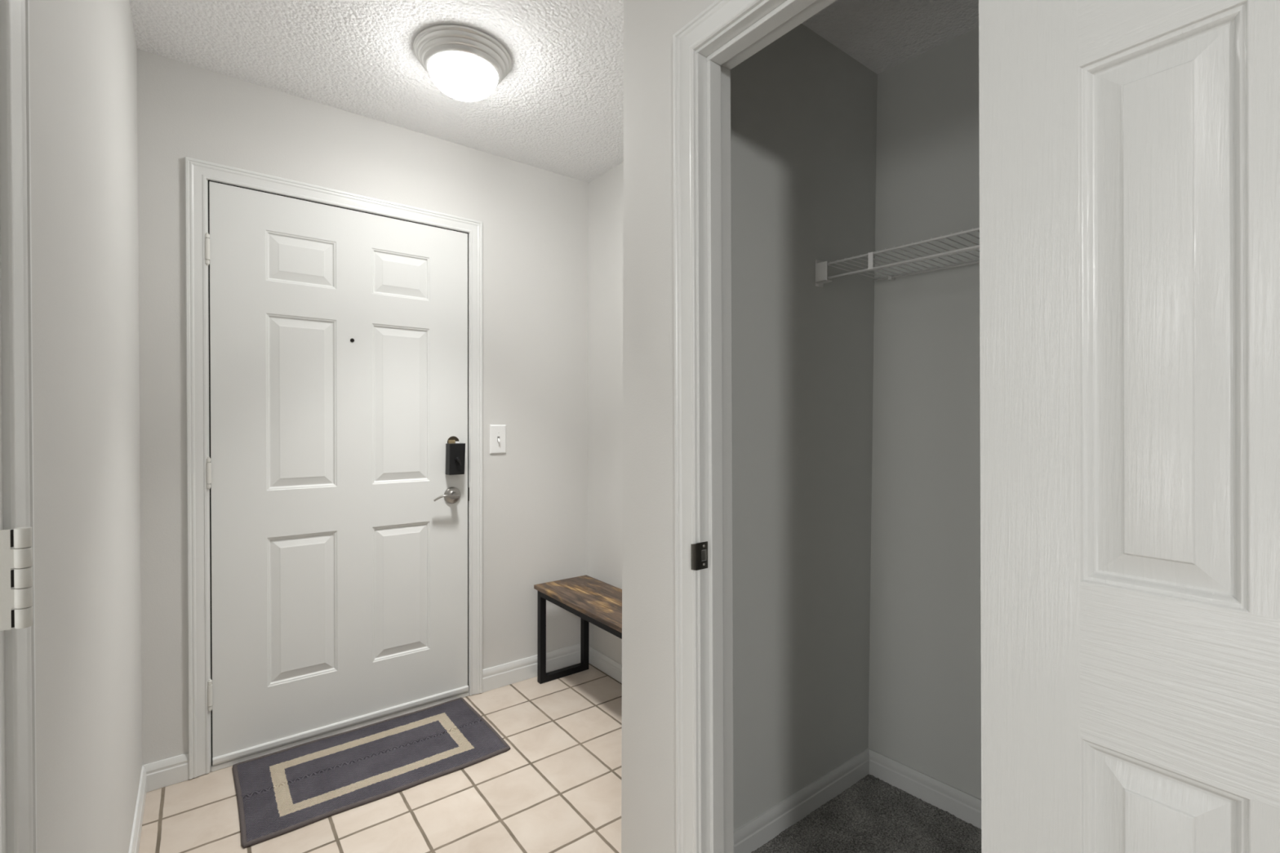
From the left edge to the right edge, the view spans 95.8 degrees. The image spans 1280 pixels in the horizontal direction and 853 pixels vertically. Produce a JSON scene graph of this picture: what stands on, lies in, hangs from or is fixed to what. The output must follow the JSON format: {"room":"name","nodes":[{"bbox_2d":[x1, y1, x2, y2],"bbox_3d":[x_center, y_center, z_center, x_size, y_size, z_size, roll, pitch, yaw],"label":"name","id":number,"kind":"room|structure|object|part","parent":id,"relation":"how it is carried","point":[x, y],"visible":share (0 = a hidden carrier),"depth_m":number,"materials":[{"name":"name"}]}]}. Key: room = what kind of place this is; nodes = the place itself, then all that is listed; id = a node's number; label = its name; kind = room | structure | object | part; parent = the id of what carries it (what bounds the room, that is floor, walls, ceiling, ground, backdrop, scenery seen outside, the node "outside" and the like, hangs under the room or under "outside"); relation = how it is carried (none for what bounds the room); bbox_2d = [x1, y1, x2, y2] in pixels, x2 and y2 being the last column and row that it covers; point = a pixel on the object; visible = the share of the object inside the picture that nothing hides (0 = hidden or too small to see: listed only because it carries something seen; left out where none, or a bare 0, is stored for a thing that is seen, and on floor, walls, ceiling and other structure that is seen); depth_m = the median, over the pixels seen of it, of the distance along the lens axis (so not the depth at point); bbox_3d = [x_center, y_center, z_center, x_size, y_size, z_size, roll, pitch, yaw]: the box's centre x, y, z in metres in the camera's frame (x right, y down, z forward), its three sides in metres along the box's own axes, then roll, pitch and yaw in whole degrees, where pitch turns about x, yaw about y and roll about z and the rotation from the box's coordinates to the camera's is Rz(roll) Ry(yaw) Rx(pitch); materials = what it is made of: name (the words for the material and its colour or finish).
{"room":"entryway","nodes":[
{"label":"entryway","id":0,"kind":"room"},
{"bbox_2d":[29,0,142,852],"bbox_3d":[-0.881,0.005,0.809,0.120,2.420,2.615,0,1,-37],"label":"wall","id":1,"kind":"structure","parent":0,"point":[83,53],"depth_m":0.97,"materials":[{"name":"beige paint"}]},
{"bbox_2d":[0,0,37,852],"bbox_3d":[-0.394,0.162,0.194,0.142,2.125,0.953,0,1,-37],"label":"door frame","id":2,"kind":"structure","parent":1,"relation":"attached to","point":[18,760],"depth_m":0.56,"materials":[{"name":"white paint"}]},
{"bbox_2d":[128,765,146,852],"bbox_3d":[-1.136,1.165,1.259,0.012,0.086,1.617,0,1,-37],"label":"baseboard","id":3,"kind":"structure","parent":1,"relation":"attached to","point":[140,807],"depth_m":1.70,"materials":[{"name":"white paint"}]},
{"bbox_2d":[137,48,588,765],"bbox_3d":[-0.986,-0.015,2.458,1.960,2.420,0.130,0,1,-37],"label":"wall","id":4,"kind":"structure","parent":0,"point":[535,220],"depth_m":2.41,"materials":[{"name":"beige paint"}]},
{"bbox_2d":[142,752,188,792],"bbox_3d":[-1.581,1.155,1.929,0.120,0.088,0.012,0,1,-37],"label":"baseboard","id":5,"kind":"structure","parent":4,"relation":"attached to","point":[174,770],"depth_m":1.93,"materials":[{"name":"white paint"}]},
{"bbox_2d":[185,156,482,779],"bbox_3d":[-1.153,0.145,2.315,1.038,2.102,0.136,0,1,-37],"label":"door frame","id":6,"kind":"structure","parent":4,"relation":"attached to","point":[198,173],"depth_m":1.99,"materials":[{"name":"white paint"}]},
{"bbox_3d":[-0.766,0.299,2.567,0.003,0.060,0.030,0,1,-37],"label":"latch plate","id":7,"kind":"part","parent":6,"relation":"part of","materials":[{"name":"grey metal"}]},
{"bbox_2d":[204,181,468,765],"bbox_3d":[-1.119,0.165,2.261,0.924,2.019,0.112,0,1,-37],"label":"door","id":8,"kind":"structure","parent":4,"relation":"in","point":[337,465],"depth_m":2.23,"materials":[{"name":"white wood"}]},
{"bbox_3d":[-0.819,0.301,2.450,0.107,0.027,0.025,0,1,-37],"label":"lever","id":9,"kind":"part","parent":8,"relation":"part of","materials":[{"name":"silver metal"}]},
{"bbox_3d":[-0.815,0.068,2.501,0.028,0.018,0.009,0,1,-37],"label":"brass plate","id":10,"kind":"part","parent":8,"relation":"part of","materials":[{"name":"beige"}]},
{"bbox_3d":[-0.803,0.299,2.495,0.072,0.072,0.040,0,1,-37],"label":"lever handle","id":11,"kind":"part","parent":8,"relation":"part of","materials":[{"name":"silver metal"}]},
{"bbox_2d":[489,424,506,453],"bbox_3d":[-0.642,0.058,2.628,0.078,0.131,0.018,0,1,-37],"label":"light switch","id":12,"kind":"object","parent":4,"relation":"attached to","point":[497,433],"visible":1,"depth_m":2.63,"materials":[{"name":"white plastic"}]},
{"bbox_2d":[482,643,580,692],"bbox_3d":[-0.487,1.143,2.768,0.562,0.098,0.012,0,1,-37],"label":"baseboard","id":13,"kind":"structure","parent":4,"relation":"attached to","point":[502,675],"depth_m":2.72,"materials":[{"name":"white paint"}]},
{"bbox_2d":[128,0,978,182],"bbox_3d":[-0.299,-1.229,-1.139,6.150,0.100,6.985,0,1,-37],"label":"ceiling","id":14,"kind":"structure","parent":0,"point":[558,108],"depth_m":1.87,"materials":[{"name":"white paint"}]},
{"bbox_2d":[413,23,511,101],"bbox_3d":[-0.578,-1.152,1.896,0.307,0.130,0.307,0,1,-37],"label":"ceiling light","id":15,"kind":"object","parent":14,"relation":"attached to","point":[465,63],"visible":1,"depth_m":1.82,"materials":[{"name":"white glass"}]},
{"bbox_2d":[138,662,981,852],"bbox_3d":[-0.395,1.285,-1.176,5.930,0.114,6.985,0,1,-37],"label":"floor","id":16,"kind":"structure","parent":0,"point":[557,788],"depth_m":1.81,"materials":[{"name":"beige tile"}]},
{"bbox_2d":[232,697,510,848],"bbox_3d":[-0.954,1.193,2.089,0.833,0.012,0.503,0,1,-37],"label":"door mat","id":17,"kind":"object","parent":16,"relation":"on","point":[284,791],"visible":1,"depth_m":2.03,"materials":[{"name":"grey fabric"}]},
{"bbox_2d":[533,575,622,684],"bbox_3d":[-0.079,0.972,2.395,0.288,0.455,0.995,0,1,-37],"label":"bench","id":18,"kind":"object","parent":16,"relation":"on","point":[597,602],"visible":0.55,"depth_m":2.64,"materials":[{"name":"brown wood"}]},
{"bbox_3d":[-0.458,0.976,2.698,0.030,0.436,0.030,0,1,-37],"label":"leg","id":19,"kind":"part","parent":18,"relation":"part of","materials":[{"name":"black metal"}]},
{"bbox_3d":[-0.365,1.178,2.772,0.206,0.030,0.030,0,1,-37],"label":"foot rail","id":20,"kind":"part","parent":18,"relation":"part of","materials":[{"name":"black metal"}]},
{"bbox_3d":[-0.079,0.753,2.393,0.288,0.018,0.995,0,1,-37],"label":"seat","id":21,"kind":"part","parent":18,"relation":"part of","materials":[{"name":"brown wood"}]},
{"bbox_3d":[-0.173,0.779,2.320,0.025,0.030,0.911,0,1,-37],"label":"rail","id":22,"kind":"part","parent":18,"relation":"part of","materials":[{"name":"black metal"}]},
{"bbox_3d":[-0.271,0.975,2.841,0.030,0.436,0.030,0,1,-37],"label":"leg","id":23,"kind":"part","parent":18,"relation":"part of","materials":[{"name":"black metal"}]},
{"bbox_2d":[587,161,623,664],"bbox_3d":[0.169,-0.011,2.463,0.120,2.420,1.267,0,1,-37],"label":"wall","id":24,"kind":"structure","parent":0,"point":[606,192],"depth_m":2.80,"materials":[{"name":"beige paint"}]},
{"bbox_2d":[588,645,622,683],"bbox_3d":[0.113,1.158,2.437,0.012,0.080,1.267,0,1,-37],"label":"baseboard","id":25,"kind":"structure","parent":24,"relation":"attached to","point":[605,664],"depth_m":2.79,"materials":[{"name":"white paint"}]},
{"bbox_2d":[649,0,715,852],"bbox_3d":[1.680,0.032,-0.665,0.103,2.420,5.300,0,1,-37],"label":"wall","id":26,"kind":"structure","parent":0,"point":[668,16],"depth_m":1.37,"materials":[{"name":"beige paint"}]},
{"bbox_2d":[672,0,836,852],"bbox_3d":[0.341,0.165,1.067,0.124,2.102,0.742,0,1,-37],"label":"door frame","id":27,"kind":"structure","parent":26,"relation":"attached to","point":[726,33],"depth_m":1.28,"materials":[{"name":"white paint"}]},
{"bbox_3d":[0.132,0.285,1.273,0.044,0.059,0.007,0,1,-29],"label":"strike plate","id":28,"kind":"part","parent":27,"relation":"part of","materials":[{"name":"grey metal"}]},
{"bbox_2d":[978,0,1279,852],"bbox_3d":[0.647,0.202,0.537,0.039,2.016,0.646,0,1,-37],"label":"door","id":29,"kind":"structure","parent":26,"relation":"in","point":[1130,149],"depth_m":0.64,"materials":[{"name":"white wood"}]},
{"bbox_2d":[621,0,877,852],"bbox_3d":[0.496,-0.002,1.840,1.273,2.420,0.120,0,1,-37],"label":"wall","id":30,"kind":"structure","parent":0,"point":[803,110],"depth_m":1.71,"materials":[{"name":"paint"}]},
{"bbox_2d":[733,748,869,852],"bbox_3d":[0.452,1.163,1.740,0.863,0.090,0.012,0,1,-37],"label":"baseboard","id":31,"kind":"structure","parent":30,"relation":"attached to","point":[764,828],"depth_m":1.76,"materials":[{"name":"white paint"}]},
{"bbox_2d":[868,26,981,799],"bbox_3d":[1.372,0.005,1.493,0.306,2.420,1.500,0,1,-37],"label":"wall","id":32,"kind":"structure","parent":0,"point":[925,688],"depth_m":1.86,"materials":[{"name":"paint"}]},
{"bbox_2d":[815,226,979,287],"bbox_3d":[1.153,-0.468,1.322,0.400,0.082,1.490,0,1,-37],"label":"wire shelf","id":33,"kind":"object","parent":32,"relation":"attached to","point":[821,267],"visible":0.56,"depth_m":1.70,"materials":[{"name":"white metal"}]},
{"bbox_3d":[1.005,-0.438,1.201,0.007,0.022,1.478,0,1,-37],"label":"rail","id":34,"kind":"part","parent":33,"relation":"part of","materials":[{"name":"white plastic"}]},
{"bbox_3d":[1.005,-0.481,1.200,0.006,0.022,1.478,0,1,-37],"label":"rail","id":35,"kind":"part","parent":33,"relation":"part of","materials":[{"name":"white plastic"}]},
{"bbox_3d":[1.138,-0.478,1.302,0.005,0.020,1.478,0,1,-38],"label":"rail","id":36,"kind":"part","parent":33,"relation":"part of","materials":[{"name":"white plastic"}]},
{"bbox_3d":[1.280,-0.482,1.412,0.006,0.021,1.480,0,1,-41],"label":"rail","id":37,"kind":"part","parent":33,"relation":"part of","materials":[{"name":"white plastic"}]},
{"bbox_2d":[867,747,981,829],"bbox_3d":[1.275,1.169,1.434,0.012,0.090,1.500,0,1,-41],"label":"baseboard","id":38,"kind":"structure","parent":32,"relation":"attached to","point":[965,806],"depth_m":1.84,"materials":[{"name":"white paint"}]}
]}

